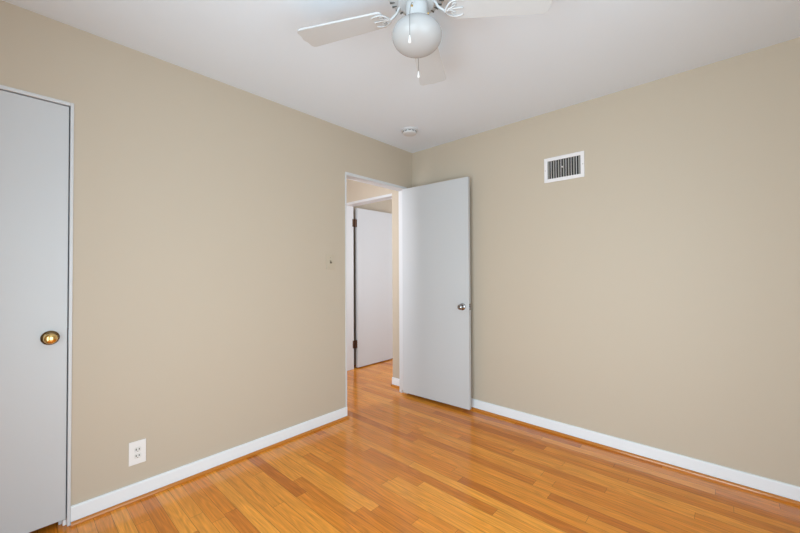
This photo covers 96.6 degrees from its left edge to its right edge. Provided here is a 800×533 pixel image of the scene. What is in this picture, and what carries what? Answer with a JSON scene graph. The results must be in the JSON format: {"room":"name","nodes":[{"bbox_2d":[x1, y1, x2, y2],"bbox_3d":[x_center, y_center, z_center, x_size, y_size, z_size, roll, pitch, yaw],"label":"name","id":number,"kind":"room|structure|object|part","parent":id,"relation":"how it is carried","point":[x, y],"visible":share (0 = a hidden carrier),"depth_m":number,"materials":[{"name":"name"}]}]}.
{"room":"empty bedroom","nodes":[
{"label":"empty bedroom","id":0,"kind":"room"},
{"bbox_2d":[0,0,411,505],"bbox_3d":[-1.046,0.042,2.425,0.085,2.440,3.400,-1,-1,42],"label":"wall","id":1,"kind":"structure","parent":0,"point":[208,312],"depth_m":2.12,"materials":[{"name":"beige paint"}]},
{"bbox_2d":[0,90,68,532],"bbox_3d":[-1.855,0.215,1.460,0.088,2.001,0.722,-1,-1,42],"label":"door","id":2,"kind":"structure","parent":1,"relation":"in","point":[34,133],"depth_m":1.65,"materials":[{"name":"grey paint"}]},
{"bbox_3d":[-1.634,0.337,1.666,0.043,0.049,0.049,-1,-1,42],"label":"knob","id":3,"kind":"part","parent":2,"relation":"part of","materials":[{"name":"gold metal"}]},
{"bbox_2d":[0,85,73,526],"bbox_3d":[-1.893,0.223,1.495,0.102,2.058,0.757,-1,-1,42],"label":"door frame","id":4,"kind":"structure","parent":1,"relation":"attached to","point":[67,520],"depth_m":1.74,"materials":[{"name":"white paint"}]},
{"bbox_2d":[129,438,145,466],"bbox_3d":[-1.420,1.006,1.927,0.007,0.124,0.077,-1,-1,42],"label":"electrical outlet","id":5,"kind":"object","parent":1,"relation":"attached to","point":[137,449],"visible":1,"depth_m":1.93,"materials":[{"name":"white plastic"}]},
{"bbox_2d":[134,453,140,458],"bbox_3d":[-1.418,1.023,1.925,0.002,0.027,0.031,-1,-1,42],"label":"receptacle","id":6,"kind":"object","parent":5,"relation":"attached to","point":[136,455],"depth_m":1.92,"materials":[{"name":"white plastic"}]},
{"bbox_2d":[134,446,140,452],"bbox_3d":[-1.418,0.989,1.926,0.002,0.027,0.031,-1,-1,42],"label":"receptacle","id":7,"kind":"object","parent":5,"relation":"attached to","point":[137,449],"depth_m":1.92,"materials":[{"name":"white plastic"}]},
{"bbox_2d":[71,407,346,521],"bbox_3d":[-1.021,1.216,2.357,0.012,0.090,1.707,-1,-1,42],"label":"baseboard","id":8,"kind":"structure","parent":1,"relation":"attached to","point":[96,504],"depth_m":2.11,"materials":[{"name":"white paint"}]},
{"bbox_2d":[71,416,348,526],"bbox_3d":[-1.008,1.251,2.348,0.014,0.018,1.711,-1,-1,42],"label":"trim","id":9,"kind":"structure","parent":1,"relation":"attached to","point":[120,505],"depth_m":2.10,"materials":[{"name":"orange wood"}]},
{"bbox_2d":[326,254,333,269],"bbox_3d":[-0.559,-0.038,2.881,0.021,0.125,0.076,-1,-1,42],"label":"light switch","id":10,"kind":"object","parent":1,"relation":"attached to","point":[329,257],"visible":1,"depth_m":2.88,"materials":[{"name":"beige plastic"}]},
{"bbox_2d":[345,172,406,406],"bbox_3d":[-0.228,0.236,3.317,0.099,2.070,0.783,-1,-1,42],"label":"door frame","id":11,"kind":"structure","parent":1,"relation":"attached to","point":[350,176],"depth_m":3.53,"materials":[{"name":"white paint"}]},
{"bbox_2d":[402,177,470,409],"bbox_3d":[0.305,0.232,3.296,0.745,2.014,0.090,-1,-1,40],"label":"door","id":12,"kind":"structure","parent":1,"relation":"in","point":[435,216],"depth_m":3.28,"materials":[{"name":"grey paint"}]},
{"bbox_2d":[353,199,391,364],"bbox_3d":[0.276,0.084,5.742,0.110,2.440,3.020,-1,-1,42],"label":"wall","id":13,"kind":"structure","parent":0,"point":[385,206],"depth_m":4.72,"materials":[{"name":"beige paint"}]},
{"bbox_2d":[2,0,799,152],"bbox_3d":[0.631,-1.209,2.981,4.395,0.060,6.635,-1,-1,42],"label":"ceiling","id":14,"kind":"structure","parent":0,"point":[500,71],"depth_m":1.96,"materials":[{"name":"white paint"}]},
{"bbox_2d":[401,127,417,136],"bbox_3d":[0.083,-1.155,3.069,0.142,0.040,0.142,-1,-1,42],"label":"smoke detector","id":15,"kind":"object","parent":14,"relation":"attached to","point":[407,131],"visible":1,"depth_m":3.03,"materials":[{"name":"white paint"}]},
{"bbox_3d":[0.083,-1.169,3.069,0.142,0.012,0.142,-1,-1,42],"label":"plate","id":16,"kind":"part","parent":15,"relation":"part of","materials":[{"name":"white paint"}]},
{"bbox_2d":[297,0,552,85],"bbox_3d":[0.091,-1.005,1.435,0.839,0.389,0.849,0,-1,-29],"label":"ceiling fan","id":17,"kind":"object","parent":14,"relation":"hanging from","point":[417,35],"visible":1,"depth_m":1.42,"materials":[{"name":"white metal"}]},
{"bbox_3d":[-0.247,-1.015,1.527,0.386,0.023,0.143,-1,-1,19],"label":"blade","id":18,"kind":"part","parent":17,"relation":"part of","materials":[{"name":"white wood"}]},
{"bbox_3d":[0.068,-0.906,1.419,0.199,0.108,0.199,-1,-1,42],"label":"globe","id":19,"kind":"part","parent":17,"relation":"part of","materials":[{"name":"white glass"}]},
{"bbox_3d":[0.139,-1.003,1.744,0.143,0.023,0.386,0,-3,13],"label":"blade","id":20,"kind":"part","parent":17,"relation":"part of","materials":[{"name":"white wood"}]},
{"bbox_3d":[0.395,-1.021,1.376,0.386,0.023,0.143,0,-1,8],"label":"blade","id":21,"kind":"part","parent":17,"relation":"part of","materials":[{"name":"white wood"}]},
{"bbox_2d":[30,358,799,532],"bbox_3d":[0.644,1.291,2.944,4.395,0.060,6.635,-1,-1,42],"label":"floor","id":22,"kind":"structure","parent":0,"point":[399,462],"depth_m":2.00,"materials":[{"name":"brown wood"}]},
{"bbox_2d":[347,37,799,486],"bbox_3d":[0.802,0.042,3.124,4.200,2.440,0.134,-1,-1,42],"label":"wall","id":23,"kind":"structure","parent":0,"point":[651,296],"depth_m":2.29,"materials":[{"name":"beige paint"}]},
{"bbox_2d":[347,193,391,370],"bbox_3d":[-0.321,0.246,4.165,0.868,2.075,0.126,-1,-1,42],"label":"door frame","id":24,"kind":"structure","parent":23,"relation":"attached to","point":[350,257],"depth_m":4.44,"materials":[{"name":"white paint"}]},
{"bbox_2d":[352,208,392,367],"bbox_3d":[-0.315,0.269,4.776,0.035,2.020,0.820,-1,-1,42],"label":"door","id":25,"kind":"structure","parent":23,"relation":"in","point":[373,343],"depth_m":4.71,"materials":[{"name":"grey paint"}]},
{"bbox_2d":[392,377,399,385],"bbox_3d":[-0.010,1.231,3.756,0.196,0.090,0.012,-1,-1,42],"label":"baseboard","id":26,"kind":"structure","parent":23,"relation":"attached to","point":[395,381],"depth_m":3.78,"materials":[{"name":"white paint"}]},
{"bbox_2d":[544,151,584,182],"bbox_3d":[1.217,-0.738,2.653,0.285,0.188,0.021,-1,-1,42],"label":"air vent","id":27,"kind":"object","parent":23,"relation":"in","point":[568,166],"visible":1,"depth_m":2.65,"materials":[{"name":"white metal"}]},
{"bbox_2d":[471,398,799,500],"bbox_3d":[1.223,1.208,2.634,2.950,0.090,0.012,-1,-1,42],"label":"baseboard","id":28,"kind":"structure","parent":23,"relation":"attached to","point":[790,491],"depth_m":2.26,"materials":[{"name":"white paint"}]},
{"bbox_2d":[471,407,799,505],"bbox_3d":[1.213,1.244,2.623,2.950,0.018,0.014,-1,-1,42],"label":"trim","id":29,"kind":"structure","parent":23,"relation":"attached to","point":[695,473],"depth_m":2.25,"materials":[{"name":"orange wood"}]}
]}

